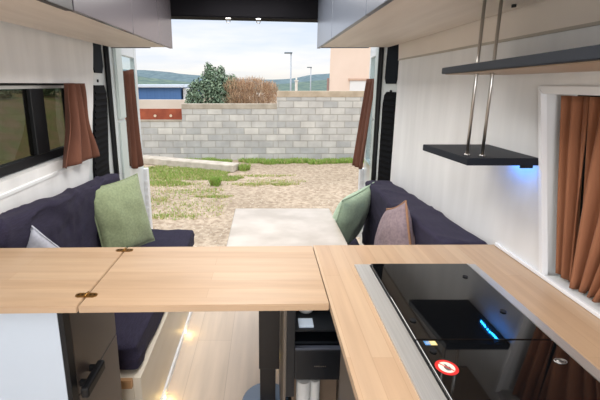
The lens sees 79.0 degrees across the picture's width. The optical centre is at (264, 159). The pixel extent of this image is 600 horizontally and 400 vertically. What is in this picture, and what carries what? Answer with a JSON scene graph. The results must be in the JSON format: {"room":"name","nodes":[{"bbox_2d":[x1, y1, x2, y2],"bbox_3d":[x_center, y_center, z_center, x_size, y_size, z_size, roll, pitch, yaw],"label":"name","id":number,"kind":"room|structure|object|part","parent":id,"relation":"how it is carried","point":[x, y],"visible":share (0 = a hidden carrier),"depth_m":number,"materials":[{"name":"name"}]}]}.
{"room":"vehicle interior","nodes":[
{"label":"vehicle interior","id":0,"kind":"room"},
{"bbox_2d":[0,21,92,213],"bbox_3d":[-0.995,0.381,0.966,0.090,1.700,2.435,0,12,0],"label":"wall","id":1,"kind":"structure","parent":0,"point":[27,55],"depth_m":1.55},
{"bbox_2d":[0,83,64,176],"bbox_3d":[-1.000,-0.067,1.120,0.039,0.352,1.500,0,12,0],"label":"window","id":2,"kind":"structure","parent":1,"relation":"in","point":[32,121],"depth_m":1.53,"materials":[{"name":"black plastic"}]},
{"bbox_3d":[-1.000,-0.041,0.977,0.004,0.283,1.150,0,12,0],"label":"pane","id":3,"kind":"part","parent":2,"relation":"part of","materials":[{"name":"glass"}]},
{"bbox_3d":[-1.000,-0.198,1.726,0.004,0.283,0.200,0,12,0],"label":"pane","id":4,"kind":"part","parent":2,"relation":"part of","materials":[{"name":"glass"}]},
{"bbox_2d":[0,160,86,198],"bbox_3d":[-0.947,0.158,1.172,0.006,0.016,1.530,0,12,0],"label":"trim","id":5,"kind":"structure","parent":1,"relation":"attached to","point":[10,192],"depth_m":1.49,"materials":[{"name":"white paint"}]},
{"bbox_2d":[63,83,99,168],"bbox_3d":[-0.906,-0.170,1.730,0.074,0.386,0.342,-1,12,-3],"label":"curtain","id":6,"kind":"object","parent":1,"relation":"hanging from","point":[80,145],"visible":1,"depth_m":1.72,"materials":[{"name":"brown fabric"}]},
{"bbox_2d":[89,43,118,180],"bbox_3d":[-0.994,0.002,2.166,0.091,1.950,0.460,-1,12,-5],"label":"pillar","id":7,"kind":"structure","parent":0,"point":[103,121],"depth_m":2.19,"materials":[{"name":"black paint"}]},
{"bbox_2d":[93,85,109,178],"bbox_3d":[-0.971,0.067,2.186,0.016,1.015,0.323,-1,12,-5],"label":"vent","id":8,"kind":"object","parent":7,"relation":"attached to","point":[101,164],"depth_m":2.14,"materials":[{"name":"black plastic"}]},
{"bbox_2d":[109,47,152,228],"bbox_3d":[-1.016,0.020,2.788,0.068,1.860,0.613,-1,12,-3],"label":"door","id":9,"kind":"structure","parent":7,"relation":"attached to","point":[115,54],"depth_m":2.50,"materials":[{"name":"white paint"}]},
{"bbox_3d":[-0.981,-0.125,2.529,0.020,1.450,0.141,-1,12,-4],"label":"casing","id":10,"kind":"part","parent":9,"relation":"part of","materials":[{"name":"grey plastic"}]},
{"bbox_2d":[123,69,143,168],"bbox_3d":[-0.990,-0.300,2.722,0.053,0.746,0.213,1,12,6],"label":"curtain","id":11,"kind":"object","parent":9,"relation":"hanging from","point":[132,123],"visible":0.97,"depth_m":2.69,"materials":[{"name":"brown fabric"}]},
{"bbox_2d":[165,311,278,399],"bbox_3d":[-0.075,1.378,0.492,1.950,0.060,4.400,0,12,0],"label":"floor","id":12,"kind":"structure","parent":0,"point":[218,359],"depth_m":1.91,"materials":[{"name":"brown wood"}]},
{"bbox_2d":[0,311,122,399],"bbox_3d":[-0.706,0.767,1.116,0.483,0.881,0.280,0,12,0],"label":"base cabinet","id":13,"kind":"object","parent":12,"relation":"on","point":[44,356],"visible":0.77,"depth_m":0.93,"materials":[{"name":"grey laminate"}]},
{"bbox_3d":[-0.730,0.794,0.988,0.434,0.881,0.020,0,12,0],"label":"white panel","id":14,"kind":"part","parent":13,"relation":"part of","materials":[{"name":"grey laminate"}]},
{"bbox_2d":[0,247,132,313],"bbox_3d":[-0.685,0.324,1.021,0.526,0.024,0.333,0,12,0],"label":"countertop","id":15,"kind":"structure","parent":13,"relation":"on","point":[32,280],"depth_m":1.00,"materials":[{"name":"brown wood"}]},
{"bbox_3d":[-0.449,0.338,0.910,0.054,0.006,0.020,0,12,0],"label":"brass hinge","id":16,"kind":"part","parent":15,"relation":"part of","materials":[{"name":"gold metal"}]},
{"bbox_3d":[-0.449,0.286,1.157,0.054,0.006,0.020,0,12,0],"label":"brass hinge","id":17,"kind":"part","parent":15,"relation":"part of","materials":[{"name":"gold metal"}]},
{"bbox_3d":[-0.506,0.793,0.992,0.012,0.881,0.026,0,12,0],"label":"corner post","id":18,"kind":"part","parent":13,"relation":"part of","materials":[{"name":"black plastic"}]},
{"bbox_3d":[-0.482,0.604,1.004,0.036,0.032,0.106,0,12,0],"label":"handle","id":19,"kind":"part","parent":13,"relation":"part of","materials":[{"name":"black plastic"}]},
{"bbox_3d":[-0.509,0.472,1.068,0.019,0.275,0.248,0,12,0],"label":"drawer","id":20,"kind":"part","parent":13,"relation":"part of","materials":[{"name":"grey laminate"}]},
{"bbox_3d":[-0.509,0.751,1.127,0.019,0.288,0.248,0,12,0],"label":"drawer","id":21,"kind":"part","parent":13,"relation":"part of","materials":[{"name":"grey laminate"}]},
{"bbox_2d":[120,246,195,399],"bbox_3d":[-0.702,0.878,1.923,0.493,0.335,1.235,0,12,0],"label":"bench","id":22,"kind":"object","parent":12,"relation":"on","point":[151,380],"visible":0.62,"depth_m":1.61,"materials":[{"name":"white paint"}]},
{"bbox_2d":[0,173,119,247],"bbox_3d":[-0.894,0.415,1.717,0.108,0.659,0.989,0,12,0],"label":"cushion","id":23,"kind":"object","parent":22,"relation":"on","point":[67,218],"visible":0.39,"depth_m":1.53,"materials":[{"name":"blue fabric"}]},
{"bbox_3d":[-0.724,0.869,1.964,0.448,0.335,1.150,0,12,0],"label":"panel","id":24,"kind":"part","parent":22,"relation":"part of","materials":[{"name":"beige wood"}]},
{"bbox_2d":[114,312,163,369],"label":"seat cushion","id":25,"kind":"object","parent":22,"relation":"on","point":[135,332],"depth_m":1.45,"materials":[{"name":"blue fabric"}]},
{"bbox_2d":[139,229,194,246],"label":"seat cushion","id":26,"kind":"object","parent":22,"relation":"on","point":[177,237],"depth_m":2.34,"materials":[{"name":"blue fabric"}]},
{"bbox_2d":[27,225,59,247],"bbox_3d":[-0.822,0.436,1.359,0.327,0.408,0.104,0,12,0],"label":"throw cushion","id":27,"kind":"object","parent":26,"relation":"on","point":[37,239],"visible":0.1,"depth_m":1.32,"materials":[{"name":"grey fabric"}]},
{"bbox_2d":[94,173,154,247],"bbox_3d":[-0.780,0.311,1.976,0.167,0.417,0.339,4,13,20],"label":"throw cushion","id":28,"kind":"object","parent":26,"relation":"on","point":[121,217],"visible":0.76,"depth_m":1.92,"materials":[{"name":"green fabric"}]},
{"bbox_3d":[-0.480,1.025,1.954,0.040,0.034,1.235,0,12,0],"label":"kick trim","id":29,"kind":"part","parent":22,"relation":"part of","materials":[{"name":"white paint"}]},
{"bbox_2d":[227,208,347,399],"bbox_3d":[0.100,0.707,1.798,0.544,0.720,0.750,0,12,0],"label":"dining table","id":30,"kind":"object","parent":12,"relation":"on","point":[250,226],"visible":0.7,"depth_m":1.70,"materials":[{"name":"pale off-white laminate"},{"name":"matt black metal"}]},
{"bbox_3d":[0.012,1.099,1.639,0.236,0.018,0.236,0,12,0],"label":"plate","id":31,"kind":"part","parent":30,"relation":"part of","materials":[{"name":"blue"}]},
{"bbox_3d":[0.012,0.994,1.618,0.068,0.208,0.064,0,12,0],"label":"leg","id":32,"kind":"part","parent":30,"relation":"part of","materials":[{"name":"black metal"}]},
{"bbox_3d":[0.018,0.662,1.548,0.088,0.471,0.080,0,12,0],"label":"leg","id":33,"kind":"part","parent":30,"relation":"part of","materials":[{"name":"black metal"}]},
{"bbox_2d":[278,309,340,399],"bbox_3d":[0.191,0.758,1.700,0.255,0.660,0.782,0,12,0],"label":"storage unit","id":34,"kind":"object","parent":12,"relation":"on","point":[314,353],"visible":0.44,"depth_m":1.30,"materials":[{"name":"black"}]},
{"bbox_3d":[0.072,0.757,1.706,0.008,0.660,0.770,0,12,0],"label":"panel","id":35,"kind":"part","parent":34,"relation":"part of","materials":[{"name":"brown"}]},
{"bbox_2d":[298,318,313,327],"bbox_3d":[0.149,0.597,1.326,0.054,0.008,0.048,0,12,0],"label":"remote control","id":36,"kind":"object","parent":34,"relation":"on","point":[302,322],"visible":1,"depth_m":1.32,"materials":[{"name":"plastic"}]},
{"bbox_2d":[300,310,312,313],"bbox_3d":[0.158,0.564,1.405,0.090,0.040,0.090,0,12,0],"label":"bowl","id":37,"kind":"object","parent":34,"relation":"on","point":[307,311],"visible":0.17,"depth_m":1.37,"materials":[{"name":"white ceramic"}]},
{"bbox_2d":[296,380,319,399],"bbox_3d":[0.159,0.982,1.377,0.093,0.355,0.056,0,12,0],"label":"paper roll","id":38,"kind":"object","parent":34,"relation":"in","point":[305,389],"visible":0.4,"depth_m":1.33,"materials":[{"name":"white paper"}]},
{"bbox_3d":[0.197,0.725,1.347,0.180,0.125,0.100,0,12,0],"label":"drawer","id":39,"kind":"part","parent":34,"relation":"part of","materials":[{"name":"black"}]},
{"bbox_3d":[0.197,0.669,1.291,0.180,0.007,0.017,0,12,0],"label":"drawer rail","id":40,"kind":"part","parent":34,"relation":"part of","materials":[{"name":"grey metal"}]},
{"bbox_2d":[338,350,355,399],"bbox_3d":[0.471,0.932,0.328,0.581,0.881,1.260,0,12,0],"label":"base cabinet","id":41,"kind":"object","parent":12,"relation":"on","point":[346,392],"visible":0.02,"depth_m":0.82,"materials":[{"name":"grey laminate"}]},
{"bbox_2d":[313,245,599,399],"bbox_3d":[0.461,0.455,0.411,0.606,0.018,1.618,0,12,0],"label":"countertop","id":42,"kind":"structure","parent":41,"relation":"on","point":[375,369],"depth_m":0.87,"materials":[{"name":"brown wood"}]},
{"bbox_2d":[78,246,328,312],"bbox_3d":[-0.146,0.325,1.031,0.603,0.018,0.335,0,12,0],"label":"countertop","id":43,"kind":"structure","parent":42,"relation":"attached to","point":[219,278],"depth_m":0.97,"materials":[{"name":"brown wood"}]},
{"bbox_2d":[354,263,599,399],"bbox_3d":[0.438,0.389,0.639,0.353,0.016,0.852,0,12,0],"label":"gas hob","id":44,"kind":"object","parent":42,"relation":"in","point":[478,340],"visible":1,"depth_m":0.74,"materials":[{"name":"metal"}]},
{"bbox_3d":[0.444,0.334,0.891,0.277,0.005,0.318,0,12,0],"label":"glass lid","id":45,"kind":"part","parent":44,"relation":"part of","materials":[{"name":"black glass"}]},
{"bbox_3d":[0.444,0.417,0.492,0.277,0.005,0.494,0,12,0],"label":"glass lid","id":46,"kind":"part","parent":44,"relation":"part of","materials":[{"name":"black glass"}]},
{"bbox_3d":[0.549,0.833,2.136,0.428,0.335,0.800,0,12,0],"label":"bench","id":47,"kind":"object","parent":12,"relation":"on","visible":0},
{"bbox_2d":[348,238,428,363],"bbox_3d":[0.465,0.652,1.883,0.277,0.126,1.190,0,12,0],"label":"seat cushion","id":48,"kind":"object","parent":47,"relation":"on","point":[354,241],"visible":0.03,"depth_m":2.24,"materials":[{"name":"blue fabric"}]},
{"bbox_2d":[333,182,373,243],"bbox_3d":[0.473,0.342,2.054,0.365,0.402,0.175,-12,16,-44],"label":"throw cushion","id":49,"kind":"object","parent":48,"relation":"on","point":[350,215],"visible":0.7,"depth_m":1.95,"materials":[{"name":"green fabric"}]},
{"bbox_2d":[374,200,414,244],"bbox_3d":[0.550,0.355,1.515,0.127,0.414,0.389,0,12,0],"label":"throw cushion","id":50,"kind":"object","parent":48,"relation":"on","point":[395,227],"visible":0.52,"depth_m":1.46,"materials":[{"name":"fabric"}]},
{"bbox_2d":[371,44,398,180],"bbox_3d":[0.776,-0.025,2.297,0.087,1.950,0.218,-4,12,-17],"label":"pillar","id":51,"kind":"structure","parent":0,"point":[388,63],"depth_m":2.25,"materials":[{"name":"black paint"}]},
{"bbox_2d":[357,47,378,244],"bbox_3d":[0.806,0.020,2.789,0.071,1.860,0.619,1,12,7],"label":"door","id":52,"kind":"structure","parent":51,"relation":"attached to","point":[364,173],"depth_m":2.85,"materials":[{"name":"white paint"}]},
{"bbox_2d":[352,79,373,168],"bbox_3d":[0.745,-0.264,2.744,0.107,0.686,0.243,0,12,0],"label":"curtain","id":53,"kind":"object","parent":52,"relation":"hanging from","point":[359,152],"visible":0.99,"depth_m":2.73,"materials":[{"name":"brown fabric"}]},
{"bbox_3d":[0.754,-0.125,2.529,0.020,1.450,0.143,2,12,8],"label":"casing","id":54,"kind":"part","parent":52,"relation":"part of","materials":[{"name":"grey plastic"}]},
{"bbox_2d":[377,92,396,180],"bbox_3d":[0.758,0.067,2.285,0.016,0.975,0.143,-4,12,-17],"label":"vent","id":55,"kind":"object","parent":51,"relation":"attached to","point":[388,98],"depth_m":2.24,"materials":[{"name":"black plastic"}]},
{"bbox_2d":[390,25,599,399],"bbox_3d":[0.815,0.612,0.199,0.100,1.560,4.140,0,12,0],"label":"wall","id":56,"kind":"structure","parent":0,"point":[499,204],"depth_m":1.25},
{"bbox_2d":[362,180,487,244],"bbox_3d":[0.677,0.397,1.733,0.175,0.454,0.986,0,12,0],"label":"cushion","id":57,"kind":"object","parent":56,"relation":"attached to","point":[430,225],"visible":0.34,"depth_m":1.55,"materials":[{"name":"blue fabric"}]},
{"bbox_2d":[398,21,599,60],"bbox_3d":[0.763,-0.148,0.041,0.008,0.008,4.140,0,12,0],"label":"trim","id":58,"kind":"structure","parent":56,"relation":"attached to","point":[596,22],"depth_m":1.07,"materials":[{"name":"beige"}]},
{"bbox_2d":[442,44,599,74],"bbox_3d":[0.582,-0.189,0.709,0.364,0.022,0.905,0,12,0],"label":"wall shelf","id":59,"kind":"object","parent":56,"relation":"attached to","point":[581,59],"visible":0.98,"depth_m":0.66,"materials":[{"name":"black"}]},
{"bbox_2d":[495,242,599,318],"bbox_3d":[0.760,0.405,0.575,0.010,0.011,1.260,0,12,0],"label":"trim","id":60,"kind":"structure","parent":56,"relation":"attached to","point":[563,290],"depth_m":0.95,"materials":[{"name":"white paint"}]},
{"bbox_2d":[538,86,599,275],"bbox_3d":[0.765,0.165,0.481,0.016,0.510,1.175,0,12,0],"label":"trim","id":61,"kind":"structure","parent":56,"relation":"attached to","point":[543,91],"depth_m":0.99,"materials":[{"name":"white paint"}]},
{"bbox_2d":[555,96,589,281],"bbox_3d":[0.801,0.075,0.954,0.034,0.479,0.154,2,12,8],"label":"curtain","id":62,"kind":"object","parent":56,"relation":"hanging from","point":[574,112],"visible":0.95,"depth_m":0.94,"materials":[{"name":"brown fabric"}]},
{"bbox_2d":[547,276,599,311],"bbox_3d":[0.803,0.426,0.472,0.084,0.012,1.050,0,12,0],"label":"trim","id":63,"kind":"structure","parent":56,"relation":"attached to","point":[564,283],"depth_m":0.90,"materials":[{"name":"white"}]},
{"bbox_2d":[569,97,599,302],"bbox_3d":[0.791,0.115,0.765,0.048,0.478,0.353,0,12,0],"label":"curtain","id":64,"kind":"object","parent":56,"relation":"hanging from","point":[585,276],"visible":1,"depth_m":0.88,"materials":[{"name":"brown fabric"}]},
{"bbox_2d":[578,95,599,224],"bbox_3d":[0.860,0.182,0.475,0.038,0.510,1.135,0,12,0],"label":"window","id":65,"kind":"structure","parent":56,"relation":"in","point":[583,170],"depth_m":0.97,"materials":[{"name":"black plastic"}]},
{"bbox_3d":[0.860,0.131,0.679,0.004,0.395,0.615,0,12,0],"label":"pane","id":66,"kind":"part","parent":65,"relation":"part of","materials":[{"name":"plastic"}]},
{"bbox_2d":[398,0,599,58],"bbox_3d":[0.736,-0.342,0.000,0.231,0.390,4.140,0,12,0],"label":"wall","id":67,"kind":"structure","parent":0,"point":[546,15],"depth_m":1.09,"materials":[{"name":"beige wood"}]},
{"bbox_3d":[-0.075,-0.573,0.031,1.850,0.050,4.295,0,12,0],"label":"ceiling","id":68,"kind":"structure","parent":0,"visible":0},
{"bbox_2d":[0,0,172,48],"bbox_3d":[-0.748,-0.605,1.100,0.375,0.315,2.202,0,12,0],"label":"locker","id":69,"kind":"object","parent":68,"relation":"attached to","point":[110,23],"visible":1,"depth_m":1.42,"materials":[{"name":"grey laminate"}]},
{"bbox_3d":[-0.569,-0.642,1.271,0.018,0.313,0.486,0,12,0],"label":"locker door","id":70,"kind":"part","parent":69,"relation":"part of","materials":[{"name":"grey laminate"}]},
{"bbox_3d":[-0.817,-0.830,2.171,0.237,0.304,0.015,0,12,0],"label":"panel","id":71,"kind":"part","parent":69,"relation":"part of","materials":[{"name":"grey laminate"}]},
{"bbox_3d":[-0.569,-0.761,1.838,0.018,0.313,0.666,0,12,0],"label":"locker door","id":72,"kind":"part","parent":69,"relation":"part of","materials":[{"name":"grey laminate"}]},
{"bbox_2d":[170,0,317,23],"bbox_3d":[-0.095,-0.942,2.214,1.910,0.222,0.120,0,12,0],"label":"trim","id":73,"kind":"structure","parent":68,"relation":"attached to","point":[230,10],"depth_m":2.16,"materials":[{"name":"black plastic"}]},
{"bbox_2d":[317,0,543,48],"bbox_3d":[0.532,-0.606,1.100,0.435,0.313,2.202,0,12,0],"label":"locker","id":74,"kind":"object","parent":68,"relation":"attached to","point":[341,23],"visible":1,"depth_m":1.31,"materials":[{"name":"dark grey laminate"},{"name":"light wood"}]},
{"bbox_3d":[0.324,-0.779,1.926,0.018,0.313,0.486,0,12,0],"label":"locker door","id":75,"kind":"part","parent":74,"relation":"part of","materials":[{"name":"grey laminate"}]},
{"bbox_3d":[0.481,-0.830,2.171,0.297,0.304,0.015,0,12,0],"label":"panel","id":76,"kind":"part","parent":74,"relation":"part of","materials":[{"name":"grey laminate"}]},
{"bbox_3d":[0.324,-0.667,1.393,0.018,0.313,0.596,0,12,0],"label":"locker door","id":77,"kind":"part","parent":74,"relation":"part of","materials":[{"name":"grey laminate"}]},
{"bbox_3d":[0.324,-0.535,0.757,0.018,0.313,0.696,0,12,0],"label":"locker door","id":78,"kind":"part","parent":74,"relation":"part of","materials":[{"name":"grey laminate"}]},
{"bbox_2d":[464,0,486,155],"bbox_3d":[0.584,-0.219,1.004,0.015,0.420,0.015,0,12,0],"label":"rod","id":79,"kind":"object","parent":74,"relation":"hanging from","point":[484,1],"visible":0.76,"depth_m":1.00,"materials":[{"name":"silver metal"}]},
{"bbox_2d":[423,144,537,167],"bbox_3d":[0.653,-0.015,1.126,0.223,0.029,0.240,0,12,0],"label":"shelf","id":80,"kind":"object","parent":79,"relation":"hanging from","point":[494,156],"visible":1,"depth_m":1.06,"materials":[{"name":"black wood"}]},
{"bbox_2d":[479,0,502,156],"bbox_3d":[0.619,-0.216,0.990,0.015,0.420,0.015,0,12,0],"label":"rod","id":81,"kind":"object","parent":74,"relation":"hanging from","point":[500,1],"visible":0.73,"depth_m":0.99,"materials":[{"name":"silver metal"}]},
{"label":"outside","id":82,"kind":"structure","parent":0,"visible":0},
{"bbox_2d":[123,69,329,84],"bbox_3d":[0.000,-57.354,243.415,520.000,16.643,120.000,0,12,0],"label":"hill","id":83,"kind":"structure","parent":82,"point":[143,73],"depth_m":229.47,"materials":[{"name":"green plant"}]},
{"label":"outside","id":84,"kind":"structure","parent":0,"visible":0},
{"bbox_2d":[137,76,326,92],"bbox_3d":[0.000,-25.586,117.245,240.000,6.067,60.000,0,12,0],"label":"hill","id":85,"kind":"structure","parent":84,"point":[318,85],"depth_m":108.52,"materials":[{"name":"green plant"}]},
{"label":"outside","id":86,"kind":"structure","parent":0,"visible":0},
{"bbox_2d":[144,97,363,246],"bbox_3d":[0.000,-2.163,19.980,120.000,0.001,80.000,0,12,0],"label":"ground","id":87,"kind":"structure","parent":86,"point":[330,177],"depth_m":6.56,"materials":[{"name":"beige gravel"}]},
{"bbox_2d":[139,100,192,108],"bbox_3d":[-9.500,-1.831,15.095,13.000,1.350,0.300,0,12,0],"label":"wall","id":88,"kind":"structure","parent":87,"relation":"on","point":[143,104],"depth_m":14.85,"materials":[{"name":"beige paint"}]},
{"bbox_2d":[138,84,198,99],"bbox_3d":[-11.050,-3.843,23.205,14.300,1.970,7.400,0,12,0],"label":"warehouse","id":89,"kind":"structure","parent":87,"relation":"on","point":[146,91],"depth_m":19.67,"materials":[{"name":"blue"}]},
{"bbox_2d":[143,155,238,172],"bbox_3d":[-2.007,0.073,8.868,2.880,0.170,0.320,4,13,21],"label":"kerb","id":90,"kind":"object","parent":87,"relation":"on","point":[232,167],"visible":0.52,"depth_m":8.65,"materials":[{"name":"grey concrete"}]},
{"bbox_2d":[144,164,243,185],"bbox_3d":[-1.991,0.301,8.028,3.103,0.066,1.848,0,12,0],"label":"grass","id":91,"kind":"structure","parent":87,"relation":"on","point":[203,174],"depth_m":7.90,"materials":[{"name":"green plant"}]},
{"bbox_2d":[184,62,238,102],"bbox_3d":[-1.485,-1.515,10.512,1.693,2.616,0.944,0,12,0],"label":"bush","id":92,"kind":"object","parent":87,"relation":"on","point":[208,84],"visible":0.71,"depth_m":10.20,"materials":[{"name":"green plant"}]},
{"bbox_2d":[208,175,222,186],"bbox_3d":[-0.992,0.408,7.178,0.309,0.204,0.284,0,12,0],"label":"grass","id":93,"kind":"structure","parent":87,"relation":"on","point":[216,181],"depth_m":7.13,"materials":[{"name":"green plant"}]},
{"bbox_2d":[150,173,307,219],"bbox_3d":[-1.068,0.608,6.604,4.287,0.048,2.418,-4,12,-18],"label":"grass","id":94,"kind":"structure","parent":87,"relation":"on","point":[162,215],"depth_m":6.57,"materials":[{"name":"beige"}]},
{"bbox_2d":[238,162,250,170],"bbox_3d":[-0.512,0.157,8.438,0.406,0.180,0.334,0,12,0],"label":"grass","id":95,"kind":"structure","parent":87,"relation":"on","point":[244,167],"depth_m":8.41,"materials":[{"name":"green plant"}]},
{"bbox_2d":[222,75,278,102],"bbox_3d":[-0.389,-1.277,10.293,1.665,2.234,0.890,-1,12,-5],"label":"dry bush","id":96,"kind":"object","parent":87,"relation":"on","point":[248,87],"visible":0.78,"depth_m":10.01,"materials":[{"name":"brown plant"}]},
{"bbox_2d":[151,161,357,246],"bbox_3d":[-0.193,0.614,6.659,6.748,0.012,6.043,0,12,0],"label":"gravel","id":97,"kind":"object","parent":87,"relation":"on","point":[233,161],"visible":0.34,"depth_m":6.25,"materials":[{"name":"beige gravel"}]},
{"bbox_2d":[185,157,363,164],"bbox_3d":[0.092,0.010,9.290,5.075,0.120,0.603,0,12,0],"label":"grass","id":98,"kind":"structure","parent":87,"relation":"on","point":[324,160],"depth_m":9.24,"materials":[{"name":"green plant"}]},
{"bbox_2d":[284,52,291,90],"bbox_3d":[1.240,-3.944,19.608,0.420,3.640,0.180,0,12,0],"label":"street lamp","id":99,"kind":"object","parent":87,"relation":"on","point":[290,53],"visible":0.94,"depth_m":19.37,"materials":[{"name":"grey metal"}]},
{"bbox_2d":[294,78,297,90],"bbox_3d":[2.040,-4.171,23.749,0.240,2.390,0.280,0,12,0],"label":"chimney","id":100,"kind":"object","parent":87,"relation":"on","point":[296,80],"visible":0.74,"depth_m":23.51,"materials":[{"name":"white"}]},
{"bbox_2d":[327,47,370,90],"bbox_3d":[6.729,-6.260,22.699,6.737,6.910,7.200,0,12,0],"label":"house","id":101,"kind":"structure","parent":87,"relation":"on","point":[349,67],"depth_m":19.41,"materials":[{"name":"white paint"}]},
{"bbox_2d":[349,81,365,90],"bbox_3d":[5.590,-3.635,19.647,2.020,1.320,0.050,0,12,0],"label":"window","id":102,"kind":"structure","parent":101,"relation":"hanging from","point":[353,85],"depth_m":19.55,"materials":[{"name":"white"}]},
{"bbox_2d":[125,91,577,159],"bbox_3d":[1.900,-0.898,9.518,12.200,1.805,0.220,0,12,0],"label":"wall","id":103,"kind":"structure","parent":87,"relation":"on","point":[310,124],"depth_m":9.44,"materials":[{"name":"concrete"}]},
{"bbox_2d":[125,109,181,119],"bbox_3d":[-3.180,-1.194,9.428,2.040,0.279,0.055,0,12,0],"label":"panel","id":104,"kind":"object","parent":103,"relation":"on","point":[145,114],"visible":0.65,"depth_m":9.42,"materials":[{"name":"metal"}]}
]}

